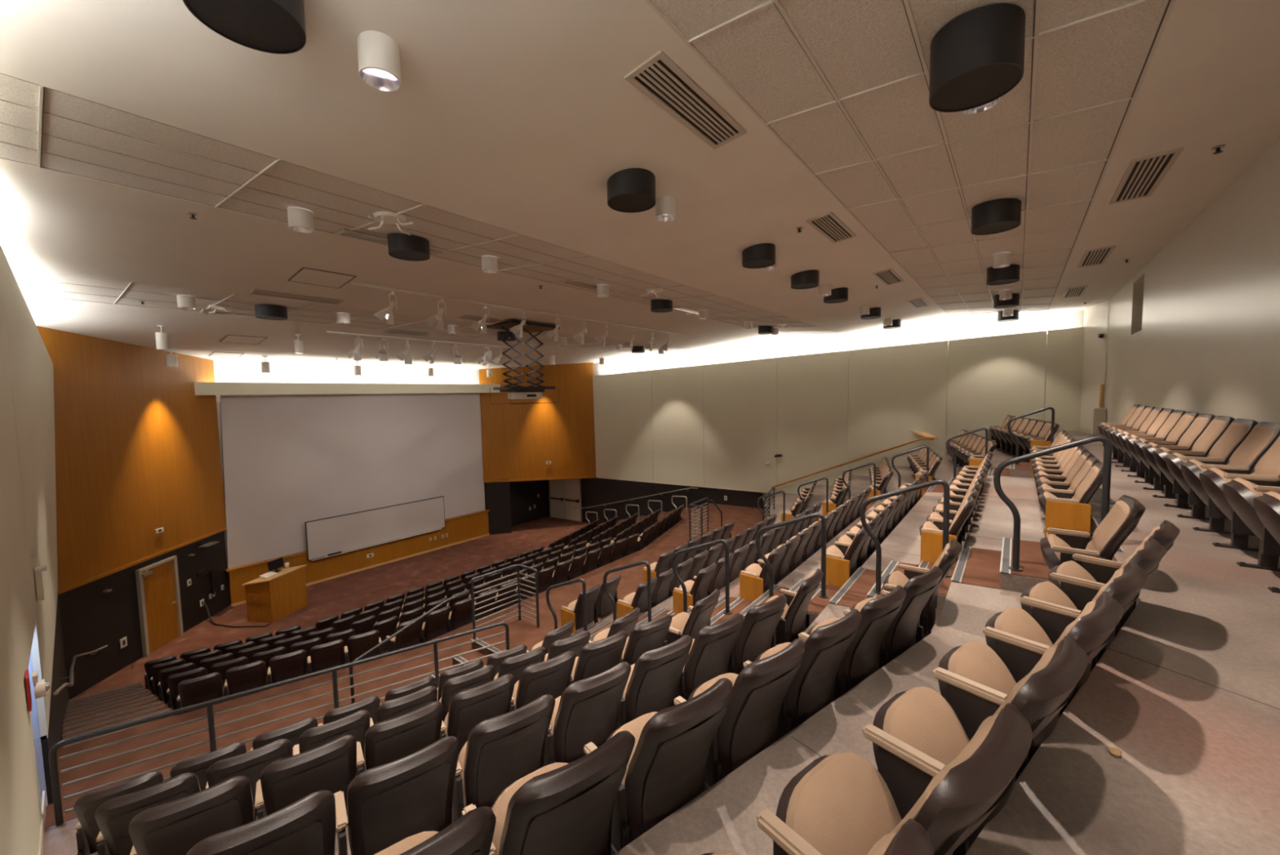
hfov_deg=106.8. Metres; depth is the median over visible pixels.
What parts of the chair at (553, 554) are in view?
panel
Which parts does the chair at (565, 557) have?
panel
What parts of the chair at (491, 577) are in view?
panel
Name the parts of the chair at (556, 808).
armrest, panel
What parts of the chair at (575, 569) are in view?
frame, panel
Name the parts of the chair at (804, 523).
panel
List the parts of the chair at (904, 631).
armrest, frame, armrest, panel, frame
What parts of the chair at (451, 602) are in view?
panel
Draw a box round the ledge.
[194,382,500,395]
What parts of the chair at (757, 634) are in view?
frame, panel, frame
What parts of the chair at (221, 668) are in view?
panel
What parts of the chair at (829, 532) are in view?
panel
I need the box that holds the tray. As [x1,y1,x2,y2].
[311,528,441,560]
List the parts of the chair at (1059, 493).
armrest, frame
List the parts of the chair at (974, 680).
armrest, frame, panel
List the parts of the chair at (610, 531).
panel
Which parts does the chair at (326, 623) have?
panel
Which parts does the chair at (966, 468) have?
armrest, frame, armrest, frame, panel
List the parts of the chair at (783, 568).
frame, panel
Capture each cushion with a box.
[253,804,255,820]
[373,830,438,854]
[443,712,448,736]
[457,741,466,807]
[492,762,568,854]
[512,680,519,705]
[530,640,543,650]
[550,695,560,735]
[567,599,594,631]
[571,656,578,679]
[592,626,610,641]
[595,598,613,621]
[611,711,657,786]
[621,635,629,658]
[622,591,635,604]
[622,663,635,698]
[649,561,657,570]
[670,611,689,634]
[679,579,694,593]
[693,672,738,697]
[711,850,743,854]
[745,563,762,576]
[759,641,791,659]
[764,595,788,618]
[785,751,902,854]
[786,572,815,610]
[810,617,839,633]
[826,545,844,558]
[838,534,852,543]
[849,525,860,532]
[854,596,876,611]
[866,830,897,854]
[867,511,877,519]
[875,504,884,509]
[878,457,884,469]
[879,460,885,471]
[880,462,886,474]
[880,465,888,477]
[880,467,888,480]
[883,498,891,505]
[883,686,969,765]
[888,570,928,638]
[890,713,998,832]
[918,448,924,457]
[920,448,926,458]
[922,449,929,461]
[923,520,939,529]
[924,451,933,464]
[928,453,935,467]
[928,456,938,470]
[929,511,942,523]
[930,542,950,569]
[936,503,943,513]
[947,640,1016,695]
[948,499,968,531]
[949,484,958,491]
[954,491,971,517]
[955,431,964,441]
[959,484,974,507]
[960,431,968,443]
[963,433,972,445]
[964,478,977,497]
[965,472,979,493]
[967,435,976,447]
[971,436,981,449]
[975,439,985,452]
[980,440,992,454]
[993,644,1059,715]
[994,606,1053,646]
[1000,416,1010,427]
[1005,417,1015,428]
[1011,417,1022,430]
[1017,418,1028,431]
[1023,420,1035,433]
[1029,581,1077,609]
[1030,421,1043,435]
[1038,422,1051,436]
[1038,470,1047,475]
[1040,476,1049,480]
[1041,483,1053,492]
[1043,491,1057,497]
[1044,425,1054,439]
[1047,533,1071,559]
[1049,431,1062,447]
[1052,434,1064,454]
[1052,436,1066,457]
[1052,600,1096,646]
[1054,439,1070,460]
[1056,448,1071,465]
[1056,560,1097,584]
[1058,446,1077,471]
[1061,449,1081,478]
[1064,454,1086,483]
[1067,459,1092,491]
[1071,466,1099,500]
[1085,499,1129,552]
[1091,568,1123,600]
[1119,544,1144,568]
[1120,406,1136,424]
[1125,407,1142,426]
[1130,434,1137,440]
[1132,408,1151,429]
[1137,438,1146,444]
[1139,409,1159,431]
[1140,525,1159,545]
[1146,410,1168,434]
[1146,442,1158,449]
[1155,412,1180,438]
[1158,446,1171,455]
[1166,414,1193,442]
[1171,452,1187,462]
[1177,416,1208,446]
[1187,458,1207,471]
[1191,419,1226,452]
[1206,466,1232,482]
[1207,422,1248,457]
[1227,426,1276,466]
[1231,477,1265,496]
[1250,435,1279,476]
[1262,491,1279,500]
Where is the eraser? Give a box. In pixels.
[327,551,342,555]
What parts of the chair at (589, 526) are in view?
panel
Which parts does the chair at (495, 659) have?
panel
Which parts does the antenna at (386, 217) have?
arm, arm, arm, arm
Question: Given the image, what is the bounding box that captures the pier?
[1080,300,1109,429]
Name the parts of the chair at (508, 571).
panel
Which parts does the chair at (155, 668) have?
frame, panel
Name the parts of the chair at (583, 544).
panel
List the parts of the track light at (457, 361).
barn door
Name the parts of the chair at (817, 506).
panel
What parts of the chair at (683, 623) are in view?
frame, armrest, panel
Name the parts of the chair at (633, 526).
panel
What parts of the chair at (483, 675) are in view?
panel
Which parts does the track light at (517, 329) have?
barn door, barn door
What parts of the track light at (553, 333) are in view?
barn door, barn door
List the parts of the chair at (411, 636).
frame, panel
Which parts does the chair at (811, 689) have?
armrest, frame, panel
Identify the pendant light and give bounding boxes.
[155,324,169,350]
[165,346,177,367]
[261,355,270,373]
[293,333,304,353]
[354,360,361,375]
[404,344,412,364]
[427,363,433,376]
[484,346,492,361]
[486,365,492,377]
[549,351,555,364]
[599,353,604,364]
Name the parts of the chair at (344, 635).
panel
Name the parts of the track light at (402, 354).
barn door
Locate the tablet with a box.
[258,571,277,577]
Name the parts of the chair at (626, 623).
panel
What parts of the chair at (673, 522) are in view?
panel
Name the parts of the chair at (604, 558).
frame, panel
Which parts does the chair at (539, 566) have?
panel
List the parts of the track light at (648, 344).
barn door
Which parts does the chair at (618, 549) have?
panel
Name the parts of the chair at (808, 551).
frame, panel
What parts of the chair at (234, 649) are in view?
panel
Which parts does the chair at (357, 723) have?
armrest, panel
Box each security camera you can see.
[774,453,782,457]
[1097,333,1103,337]
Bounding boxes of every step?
[452,648,488,666]
[807,611,819,624]
[934,594,946,624]
[1000,572,1048,592]
[1009,468,1031,477]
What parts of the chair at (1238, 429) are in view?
armrest, frame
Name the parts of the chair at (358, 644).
armrest, frame, panel, frame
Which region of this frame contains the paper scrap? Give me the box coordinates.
[1107,746,1121,755]
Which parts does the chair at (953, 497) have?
armrest, frame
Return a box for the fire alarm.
[25,668,49,711]
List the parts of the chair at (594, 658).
frame, panel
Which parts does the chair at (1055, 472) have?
armrest, frame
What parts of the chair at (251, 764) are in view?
panel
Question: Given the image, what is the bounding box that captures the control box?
[34,564,46,600]
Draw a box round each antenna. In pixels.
[201,304,237,315]
[368,211,413,235]
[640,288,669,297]
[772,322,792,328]
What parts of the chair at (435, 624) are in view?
frame, panel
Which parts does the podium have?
drawer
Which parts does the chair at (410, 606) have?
panel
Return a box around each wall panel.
[0,244,57,854]
[592,369,653,482]
[651,364,704,487]
[702,357,777,493]
[777,350,848,493]
[847,340,948,475]
[946,330,1047,455]
[1044,326,1084,431]
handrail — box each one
[53,644,107,694]
[349,591,470,703]
[546,577,586,631]
[573,487,697,508]
[585,511,597,523]
[603,560,651,622]
[604,508,617,524]
[625,504,639,520]
[647,499,662,518]
[671,495,687,515]
[671,538,732,614]
[709,499,722,526]
[755,512,828,598]
[756,490,785,521]
[771,430,937,487]
[797,476,829,511]
[842,462,875,499]
[859,479,951,594]
[891,445,928,488]
[946,427,988,479]
[993,435,1112,571]
[1007,406,1054,464]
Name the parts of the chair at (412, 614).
panel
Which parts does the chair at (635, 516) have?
panel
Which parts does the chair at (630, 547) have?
panel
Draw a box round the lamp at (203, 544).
[198,541,219,547]
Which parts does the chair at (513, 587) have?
frame, panel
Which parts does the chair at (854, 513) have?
panel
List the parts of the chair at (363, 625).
panel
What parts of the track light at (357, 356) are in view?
barn door, barn door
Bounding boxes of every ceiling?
[0,0,949,335]
[0,158,783,353]
[22,295,643,369]
[651,0,1279,316]
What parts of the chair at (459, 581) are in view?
panel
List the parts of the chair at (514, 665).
panel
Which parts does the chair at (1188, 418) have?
armrest, frame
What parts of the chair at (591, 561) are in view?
frame, panel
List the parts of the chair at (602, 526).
panel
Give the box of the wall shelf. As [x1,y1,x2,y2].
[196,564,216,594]
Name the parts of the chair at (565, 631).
panel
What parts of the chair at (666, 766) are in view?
armrest, frame, panel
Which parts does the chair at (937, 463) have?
panel, panel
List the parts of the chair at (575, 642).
panel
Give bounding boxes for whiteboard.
[305,495,445,560]
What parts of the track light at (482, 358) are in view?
barn door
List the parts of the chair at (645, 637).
panel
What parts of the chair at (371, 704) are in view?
panel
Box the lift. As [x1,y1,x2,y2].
[486,320,559,404]
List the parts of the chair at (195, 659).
panel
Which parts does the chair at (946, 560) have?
armrest, frame, armrest, frame, panel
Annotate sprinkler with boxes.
[187,212,198,219]
[796,226,802,232]
[1211,144,1225,154]
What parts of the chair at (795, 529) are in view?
panel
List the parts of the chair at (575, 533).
panel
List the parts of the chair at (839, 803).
frame, armrest, panel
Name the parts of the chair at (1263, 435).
armrest, frame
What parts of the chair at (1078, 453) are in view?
armrest, frame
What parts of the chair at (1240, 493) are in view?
armrest, frame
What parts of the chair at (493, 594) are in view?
panel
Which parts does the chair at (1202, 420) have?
armrest, frame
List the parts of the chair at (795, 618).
frame, armrest, frame, panel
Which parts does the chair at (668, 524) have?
panel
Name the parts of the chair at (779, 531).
panel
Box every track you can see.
[325,330,510,347]
[349,281,690,336]
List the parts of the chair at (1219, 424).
armrest, frame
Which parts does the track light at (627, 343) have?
barn door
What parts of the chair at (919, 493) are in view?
panel, panel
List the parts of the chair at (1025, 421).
frame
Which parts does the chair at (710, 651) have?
frame, panel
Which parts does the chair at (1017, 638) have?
armrest, frame, panel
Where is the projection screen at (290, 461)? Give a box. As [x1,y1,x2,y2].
[220,392,484,568]
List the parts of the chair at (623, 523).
panel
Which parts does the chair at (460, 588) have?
panel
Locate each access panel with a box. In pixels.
[208,351,243,357]
[219,334,267,344]
[287,266,356,288]
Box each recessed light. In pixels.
[176,294,196,309]
[287,207,314,233]
[337,312,350,324]
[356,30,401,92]
[448,324,457,334]
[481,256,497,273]
[559,337,566,344]
[596,284,608,297]
[614,343,622,350]
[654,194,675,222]
[657,348,664,354]
[698,310,707,319]
[744,320,752,328]
[762,253,777,270]
[771,328,778,334]
[818,283,831,296]
[859,305,869,315]
[883,317,892,325]
[960,97,999,114]
[992,252,1010,268]
[999,288,1012,300]
[1002,307,1013,316]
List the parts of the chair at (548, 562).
panel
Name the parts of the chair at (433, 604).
panel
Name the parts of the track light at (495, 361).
barn door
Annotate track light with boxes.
[346,336,363,360]
[373,291,397,324]
[375,337,390,360]
[395,339,409,361]
[421,342,436,363]
[425,298,445,329]
[452,343,465,364]
[471,306,488,333]
[475,346,488,365]
[490,346,502,364]
[509,311,525,337]
[545,316,560,341]
[572,320,586,343]
[594,324,608,346]
[622,328,635,349]
[642,331,654,351]
[659,334,671,352]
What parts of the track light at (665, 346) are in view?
barn door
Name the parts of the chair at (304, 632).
panel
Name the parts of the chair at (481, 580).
panel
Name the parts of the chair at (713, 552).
panel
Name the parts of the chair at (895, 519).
frame, panel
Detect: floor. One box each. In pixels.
[43,492,798,854]
[44,502,768,827]
[62,697,159,728]
[62,700,164,733]
[62,703,168,738]
[62,707,175,739]
[63,694,155,723]
[64,691,152,718]
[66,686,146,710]
[66,688,149,714]
[67,684,143,706]
[68,682,141,702]
[69,516,588,700]
[88,484,832,854]
[256,475,871,819]
[334,464,915,854]
[471,532,708,657]
[578,624,596,633]
[590,620,613,635]
[613,446,1045,854]
[635,515,645,520]
[636,613,648,623]
[647,609,671,622]
[657,509,675,520]
[657,511,666,516]
[680,505,702,519]
[710,596,737,618]
[711,599,752,624]
[743,586,789,618]
[798,453,980,642]
[807,583,840,613]
[829,568,883,607]
[866,502,873,510]
[875,561,919,597]
[927,557,958,595]
[931,484,943,493]
[952,546,1001,588]
[964,429,1279,854]
[991,466,1009,476]
[1005,538,1049,579]
[1014,462,1031,470]
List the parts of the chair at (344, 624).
panel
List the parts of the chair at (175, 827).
armrest, panel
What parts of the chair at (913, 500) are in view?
panel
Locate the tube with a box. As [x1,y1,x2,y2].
[1098,383,1104,408]
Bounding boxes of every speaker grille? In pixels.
[256,315,287,319]
[389,250,429,260]
[608,193,654,212]
[651,308,671,312]
[742,259,774,267]
[791,283,817,288]
[824,298,847,302]
[861,316,879,319]
[930,63,1022,111]
[972,221,1019,234]
[987,279,1018,284]
[994,304,1017,307]
[998,319,1017,321]
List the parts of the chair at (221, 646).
panel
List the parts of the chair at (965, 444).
frame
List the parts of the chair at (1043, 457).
armrest, frame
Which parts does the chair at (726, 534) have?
panel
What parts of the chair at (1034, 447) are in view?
armrest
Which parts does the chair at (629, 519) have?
panel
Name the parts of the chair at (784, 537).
panel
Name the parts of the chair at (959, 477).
armrest, frame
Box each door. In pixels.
[135,555,183,656]
[548,478,582,521]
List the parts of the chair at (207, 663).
panel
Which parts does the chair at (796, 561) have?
frame, panel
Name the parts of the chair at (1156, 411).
armrest, frame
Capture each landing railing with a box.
[471,564,539,639]
[688,497,708,541]
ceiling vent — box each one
[199,311,273,320]
[248,288,343,304]
[334,228,443,255]
[382,328,431,336]
[455,314,502,323]
[560,280,596,289]
[624,49,746,149]
[672,306,698,314]
[805,211,856,243]
[872,268,904,285]
[907,297,929,308]
[1062,285,1088,298]
[1077,244,1115,267]
[1109,147,1183,204]
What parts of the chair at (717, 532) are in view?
panel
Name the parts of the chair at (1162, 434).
armrest, frame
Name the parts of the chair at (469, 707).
frame, armrest, panel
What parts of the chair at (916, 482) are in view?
panel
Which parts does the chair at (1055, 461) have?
armrest, frame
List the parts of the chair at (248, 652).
panel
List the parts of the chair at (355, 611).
panel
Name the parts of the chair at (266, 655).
panel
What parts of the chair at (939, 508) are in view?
armrest, frame, panel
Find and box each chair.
[73,770,164,854]
[94,772,200,854]
[128,775,256,854]
[144,655,177,691]
[150,657,186,697]
[157,662,195,704]
[166,666,208,715]
[169,742,246,790]
[177,671,224,714]
[179,647,210,662]
[186,789,336,854]
[188,648,222,668]
[199,652,234,674]
[205,737,292,815]
[211,656,248,695]
[213,639,242,654]
[223,660,267,701]
[224,640,255,658]
[237,643,270,663]
[245,631,272,646]
[250,716,317,755]
[252,646,286,684]
[254,733,356,819]
[257,633,287,649]
[267,648,306,688]
[272,635,303,653]
[275,625,301,638]
[289,626,316,640]
[289,637,322,673]
[293,709,369,770]
[306,626,334,644]
[307,639,344,672]
[315,614,338,631]
[317,694,380,725]
[323,628,355,663]
[331,614,355,632]
[333,735,459,854]
[340,606,362,620]
[344,629,382,662]
[350,614,375,635]
[355,701,443,775]
[357,606,380,622]
[364,599,384,613]
[369,685,437,726]
[371,615,398,653]
[373,805,496,854]
[375,605,400,622]
[380,675,435,704]
[381,598,403,613]
[385,592,404,604]
[386,615,424,651]
[395,605,424,631]
[398,597,424,622]
[400,591,424,612]
[403,586,424,604]
[420,604,450,643]
[422,590,445,612]
[422,596,448,622]
[423,579,442,596]
[423,584,444,604]
[436,658,483,701]
[439,664,495,721]
[440,673,515,753]
[443,573,459,590]
[444,577,462,595]
[444,582,466,603]
[446,588,470,611]
[447,596,475,632]
[452,693,555,822]
[460,568,475,582]
[462,572,479,588]
[462,729,635,854]
[465,577,484,594]
[468,581,490,601]
[471,586,497,622]
[475,563,490,575]
[480,566,496,581]
[483,571,502,586]
[486,644,527,675]
[488,574,509,592]
[491,559,505,568]
[493,579,517,612]
[493,646,546,682]
[496,560,511,575]
[501,566,516,579]
[505,554,519,564]
[507,568,527,582]
[509,650,575,711]
[511,555,525,564]
[514,572,535,604]
[519,550,532,560]
[519,559,533,573]
[524,551,539,562]
[526,561,543,574]
[526,620,574,653]
[532,546,543,555]
[533,553,548,566]
[533,564,555,595]
[538,546,552,558]
[542,555,559,569]
[543,630,590,661]
[543,661,631,765]
[544,539,557,551]
[546,548,562,560]
[551,542,564,552]
[551,559,571,585]
[556,535,565,545]
[557,551,573,563]
[560,544,574,555]
[560,583,599,633]
[563,537,577,548]
[564,532,573,546]
[567,552,586,581]
[568,630,627,685]
[570,546,586,563]
[571,528,580,539]
[573,540,586,554]
[574,533,585,546]
[577,524,586,536]
[582,547,600,574]
[583,528,592,542]
[583,677,733,854]
[584,521,593,533]
[585,541,599,557]
[586,533,599,550]
[588,607,639,642]
[589,524,599,542]
[590,529,607,544]
[591,518,599,528]
[593,573,621,623]
[596,542,614,568]
[597,521,606,534]
[598,537,611,550]
[604,518,613,530]
[604,525,614,538]
[609,515,618,527]
[610,530,624,546]
[610,537,626,562]
[611,521,621,541]
[613,526,631,539]
[616,576,657,617]
[617,518,627,533]
[617,635,693,728]
[619,613,672,665]
[622,533,639,556]
[623,515,633,531]
[627,522,637,537]
[630,511,639,526]
[634,518,644,537]
[635,526,650,551]
[639,522,657,546]
[640,515,649,533]
[642,549,674,582]
[646,511,655,528]
[651,567,675,607]
[652,508,660,524]
[653,518,663,541]
[658,514,669,536]
[665,511,674,531]
[665,588,719,644]
[668,542,688,569]
[668,557,693,597]
[670,507,679,528]
[672,562,716,613]
[674,638,805,790]
[675,504,684,524]
[676,613,743,700]
[682,536,701,562]
[686,549,708,581]
[693,552,733,595]
[695,530,713,555]
[702,542,722,568]
[702,817,933,854]
[707,525,724,551]
[715,535,735,563]
[720,520,734,543]
[727,594,786,674]
[728,543,748,582]
[729,529,746,553]
[739,543,786,601]
[740,536,762,571]
[741,524,757,546]
[743,608,862,739]
[751,519,767,540]
[754,528,774,563]
[756,702,1032,854]
[757,533,799,584]
[761,514,777,536]
[762,568,823,644]
[767,525,786,553]
[773,525,813,573]
[778,515,795,545]
[781,500,803,521]
[786,519,821,562]
[788,511,805,539]
[790,494,810,513]
[792,491,812,506]
[795,488,813,508]
[796,484,814,503]
[798,506,814,532]
[798,511,834,553]
[798,584,906,700]
[800,481,816,499]
[800,481,817,497]
[807,501,822,528]
[809,505,843,543]
[818,500,851,537]
[820,523,871,586]
[822,487,846,515]
[827,495,858,529]
[829,482,850,505]
[831,476,851,493]
[831,479,850,496]
[832,473,851,489]
[833,471,851,486]
[834,470,852,483]
[834,514,880,568]
[835,490,865,524]
[843,486,871,518]
[843,565,942,668]
[846,506,889,558]
[856,498,897,544]
[862,635,1088,854]
[865,493,904,538]
[866,473,890,503]
[868,457,887,471]
[869,458,888,474]
[869,461,889,477]
[870,463,890,480]
[870,466,892,484]
[871,469,893,493]
[873,492,909,530]
[880,482,915,523]
[883,537,961,638]
[887,477,920,516]
[897,473,924,510]
[898,470,928,504]
[906,444,928,478]
[909,446,929,473]
[911,448,933,469]
[912,450,936,471]
[915,452,938,472]
[915,458,941,489]
[916,455,942,479]
[919,496,976,566]
[926,488,979,544]
[932,481,982,537]
[933,591,1123,780]
[937,475,984,551]
[942,470,986,541]
[945,429,966,463]
[948,431,969,466]
[949,465,987,532]
[950,461,989,524]
[951,432,974,469]
[954,457,991,517]
[955,433,978,463]
[956,453,992,511]
[958,435,983,465]
[960,451,993,505]
[962,437,988,464]
[967,439,995,457]
[968,442,996,475]
[982,560,1147,717]
[989,414,1012,449]
[994,415,1017,452]
[999,417,1024,454]
[1004,417,1031,457]
[1010,418,1038,460]
[1016,419,1046,462]
[1020,537,1165,671]
[1023,421,1051,448]
[1027,422,1059,462]
[1029,429,1066,475]
[1030,431,1071,455]
[1031,434,1073,461]
[1031,436,1075,465]
[1032,440,1075,470]
[1033,444,1084,516]
[1034,446,1089,481]
[1035,451,1095,489]
[1036,456,1102,498]
[1038,462,1102,537]
[1040,494,1146,569]
[1048,520,1179,637]
[1097,404,1140,462]
[1102,404,1147,467]
[1106,405,1155,471]
[1112,407,1164,478]
[1118,408,1174,484]
[1124,409,1186,490]
[1133,411,1199,498]
[1142,413,1216,508]
[1152,415,1235,519]
[1165,418,1258,533]
[1180,422,1279,551]
[1199,435,1279,571]
[1222,477,1279,592]
[1253,491,1279,544]
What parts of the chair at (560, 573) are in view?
frame, panel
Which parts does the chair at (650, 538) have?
panel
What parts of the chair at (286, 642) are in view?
panel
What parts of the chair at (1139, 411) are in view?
armrest, frame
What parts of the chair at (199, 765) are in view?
panel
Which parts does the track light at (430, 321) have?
barn door, barn door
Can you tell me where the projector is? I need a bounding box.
[507,391,542,399]
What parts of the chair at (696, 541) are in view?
panel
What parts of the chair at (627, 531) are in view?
panel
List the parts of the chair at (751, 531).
panel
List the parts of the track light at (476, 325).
barn door, barn door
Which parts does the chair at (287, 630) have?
panel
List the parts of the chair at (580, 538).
panel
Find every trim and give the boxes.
[57,527,226,594]
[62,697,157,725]
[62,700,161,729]
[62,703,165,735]
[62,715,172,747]
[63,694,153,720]
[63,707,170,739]
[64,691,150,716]
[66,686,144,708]
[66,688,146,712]
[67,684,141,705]
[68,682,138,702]
[225,509,489,572]
[453,653,467,664]
[471,637,500,652]
[484,475,596,482]
[570,622,594,636]
[587,619,611,632]
[589,622,612,639]
[635,608,666,626]
[638,612,646,618]
[666,609,675,615]
[710,597,744,625]
[715,595,730,607]
[739,584,779,616]
[788,578,804,591]
[791,735,822,756]
[810,581,821,599]
[828,566,866,604]
[866,560,898,596]
[871,498,884,506]
[918,560,929,568]
[926,484,935,491]
[951,545,971,582]
[987,466,994,475]
[999,537,1012,573]
[1009,463,1014,469]
[1091,515,1124,551]
[1105,646,1279,709]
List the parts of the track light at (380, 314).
barn door, barn door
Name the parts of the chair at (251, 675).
frame, panel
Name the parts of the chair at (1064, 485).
armrest, frame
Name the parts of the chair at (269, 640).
panel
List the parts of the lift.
scissor arm, scissor arm, scissor arm, scissor arm, scissor arm, scissor arm, ceiling plate, guard frame, scissor arm, scissor arm, scissor arm, scissor arm, scissor arm, scissor arm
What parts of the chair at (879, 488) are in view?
panel, panel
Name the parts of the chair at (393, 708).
armrest, panel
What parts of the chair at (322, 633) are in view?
panel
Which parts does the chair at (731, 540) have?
panel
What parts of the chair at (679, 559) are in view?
panel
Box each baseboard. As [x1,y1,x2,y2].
[38,790,46,854]
[231,533,489,606]
[1077,427,1091,433]
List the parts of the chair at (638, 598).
armrest, panel, panel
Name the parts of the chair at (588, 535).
panel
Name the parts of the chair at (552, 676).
frame, panel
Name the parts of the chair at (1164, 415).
armrest, frame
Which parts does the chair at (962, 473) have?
armrest, frame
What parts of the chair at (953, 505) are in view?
armrest, frame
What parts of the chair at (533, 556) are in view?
panel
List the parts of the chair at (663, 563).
panel, panel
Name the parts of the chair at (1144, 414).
armrest, frame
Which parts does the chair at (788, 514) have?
panel, panel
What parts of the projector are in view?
connector panel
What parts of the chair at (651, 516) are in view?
panel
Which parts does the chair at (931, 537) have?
armrest, panel, panel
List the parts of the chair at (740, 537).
panel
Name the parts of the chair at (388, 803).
armrest, frame, panel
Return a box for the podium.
[241,564,306,622]
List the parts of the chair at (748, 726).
armrest, frame, panel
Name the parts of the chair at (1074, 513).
armrest, panel, panel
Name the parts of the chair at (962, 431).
frame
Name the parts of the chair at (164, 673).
frame, panel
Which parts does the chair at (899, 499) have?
armrest, panel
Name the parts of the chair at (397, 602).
panel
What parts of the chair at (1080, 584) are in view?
armrest, frame, armrest, frame, panel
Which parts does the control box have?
box lid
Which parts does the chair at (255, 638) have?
panel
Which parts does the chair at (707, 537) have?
panel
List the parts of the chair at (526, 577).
frame, panel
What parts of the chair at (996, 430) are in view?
frame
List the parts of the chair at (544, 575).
panel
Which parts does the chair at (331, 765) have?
armrest, frame, panel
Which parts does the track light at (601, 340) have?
barn door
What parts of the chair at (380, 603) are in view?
panel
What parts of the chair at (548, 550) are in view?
panel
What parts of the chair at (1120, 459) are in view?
armrest, frame, armrest, frame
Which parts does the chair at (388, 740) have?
frame, armrest, panel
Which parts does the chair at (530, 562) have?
panel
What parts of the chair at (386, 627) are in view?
panel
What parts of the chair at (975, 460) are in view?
panel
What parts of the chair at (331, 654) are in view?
armrest, frame, panel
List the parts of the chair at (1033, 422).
frame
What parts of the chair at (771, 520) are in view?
panel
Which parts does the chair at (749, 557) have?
panel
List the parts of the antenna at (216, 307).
arm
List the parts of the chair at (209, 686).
frame, panel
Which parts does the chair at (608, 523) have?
panel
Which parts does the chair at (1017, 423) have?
frame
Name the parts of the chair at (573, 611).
armrest, panel, panel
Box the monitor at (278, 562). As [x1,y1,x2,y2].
[266,556,284,572]
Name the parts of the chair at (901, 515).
panel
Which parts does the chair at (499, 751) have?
frame, armrest, panel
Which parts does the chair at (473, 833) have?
panel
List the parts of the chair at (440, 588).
panel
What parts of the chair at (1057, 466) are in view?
armrest, frame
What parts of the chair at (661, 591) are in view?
frame, panel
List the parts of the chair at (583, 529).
panel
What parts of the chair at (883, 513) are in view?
armrest, frame, panel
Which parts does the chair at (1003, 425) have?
frame, frame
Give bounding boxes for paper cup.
[284,562,288,567]
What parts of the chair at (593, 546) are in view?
panel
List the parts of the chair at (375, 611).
panel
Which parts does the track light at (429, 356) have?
barn door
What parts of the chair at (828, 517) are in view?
panel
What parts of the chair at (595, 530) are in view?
panel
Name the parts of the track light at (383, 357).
barn door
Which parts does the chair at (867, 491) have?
panel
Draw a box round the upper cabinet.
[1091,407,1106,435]
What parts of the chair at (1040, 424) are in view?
frame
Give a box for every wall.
[28,653,48,807]
[34,593,69,804]
[36,325,226,590]
[57,530,230,699]
[213,360,479,599]
[227,511,488,604]
[479,362,595,480]
[484,479,546,534]
[546,477,762,524]
[593,310,1084,506]
[1104,137,1279,423]
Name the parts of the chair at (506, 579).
panel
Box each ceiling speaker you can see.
[182,0,306,53]
[254,304,288,319]
[387,233,430,261]
[497,331,515,341]
[607,168,655,213]
[631,346,644,352]
[650,298,672,312]
[742,243,775,268]
[758,325,773,334]
[791,269,818,288]
[823,287,848,303]
[860,306,880,319]
[883,319,901,328]
[928,3,1026,112]
[971,198,1021,235]
[986,264,1020,285]
[993,293,1019,308]
[997,310,1018,321]
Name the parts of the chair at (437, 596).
panel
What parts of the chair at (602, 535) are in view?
panel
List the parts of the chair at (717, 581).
frame, panel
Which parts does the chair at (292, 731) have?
panel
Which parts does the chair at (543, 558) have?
panel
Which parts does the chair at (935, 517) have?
armrest, frame, panel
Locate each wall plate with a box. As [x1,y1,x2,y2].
[119,635,127,648]
[155,527,164,533]
[186,578,191,586]
[200,598,204,606]
[366,552,373,557]
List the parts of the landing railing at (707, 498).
post, rail, post, post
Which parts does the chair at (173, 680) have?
frame, panel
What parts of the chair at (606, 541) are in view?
panel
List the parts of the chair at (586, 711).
frame, panel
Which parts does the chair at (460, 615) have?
frame, panel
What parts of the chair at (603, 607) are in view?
frame, panel, frame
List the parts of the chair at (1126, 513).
armrest, frame, armrest, frame, panel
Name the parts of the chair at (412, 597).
panel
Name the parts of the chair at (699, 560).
panel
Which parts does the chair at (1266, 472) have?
armrest, frame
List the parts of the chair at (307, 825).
panel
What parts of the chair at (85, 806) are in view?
armrest, frame, panel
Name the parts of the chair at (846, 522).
panel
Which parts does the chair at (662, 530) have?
panel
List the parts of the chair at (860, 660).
armrest, frame, panel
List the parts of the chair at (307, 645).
panel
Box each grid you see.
[0,72,846,335]
[15,269,690,353]
[644,0,1176,317]
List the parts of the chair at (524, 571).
panel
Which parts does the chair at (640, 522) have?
panel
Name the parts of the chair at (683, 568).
frame, panel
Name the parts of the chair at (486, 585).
panel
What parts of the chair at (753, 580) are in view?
armrest, panel, panel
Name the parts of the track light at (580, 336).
barn door, barn door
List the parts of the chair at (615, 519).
panel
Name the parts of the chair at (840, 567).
armrest, panel, panel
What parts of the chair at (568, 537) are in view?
panel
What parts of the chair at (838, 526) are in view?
panel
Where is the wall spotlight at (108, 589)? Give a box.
[102,588,111,592]
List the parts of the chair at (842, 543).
armrest, frame, panel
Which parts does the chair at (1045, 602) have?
armrest, frame, panel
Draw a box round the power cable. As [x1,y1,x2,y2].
[203,602,271,627]
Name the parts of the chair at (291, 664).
armrest, frame, panel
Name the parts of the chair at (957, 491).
armrest, frame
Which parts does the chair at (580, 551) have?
panel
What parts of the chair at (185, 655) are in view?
panel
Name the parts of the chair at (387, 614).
panel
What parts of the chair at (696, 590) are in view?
armrest, panel, panel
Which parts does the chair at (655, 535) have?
panel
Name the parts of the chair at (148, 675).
frame, panel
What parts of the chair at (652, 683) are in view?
frame, panel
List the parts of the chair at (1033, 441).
armrest, armrest, panel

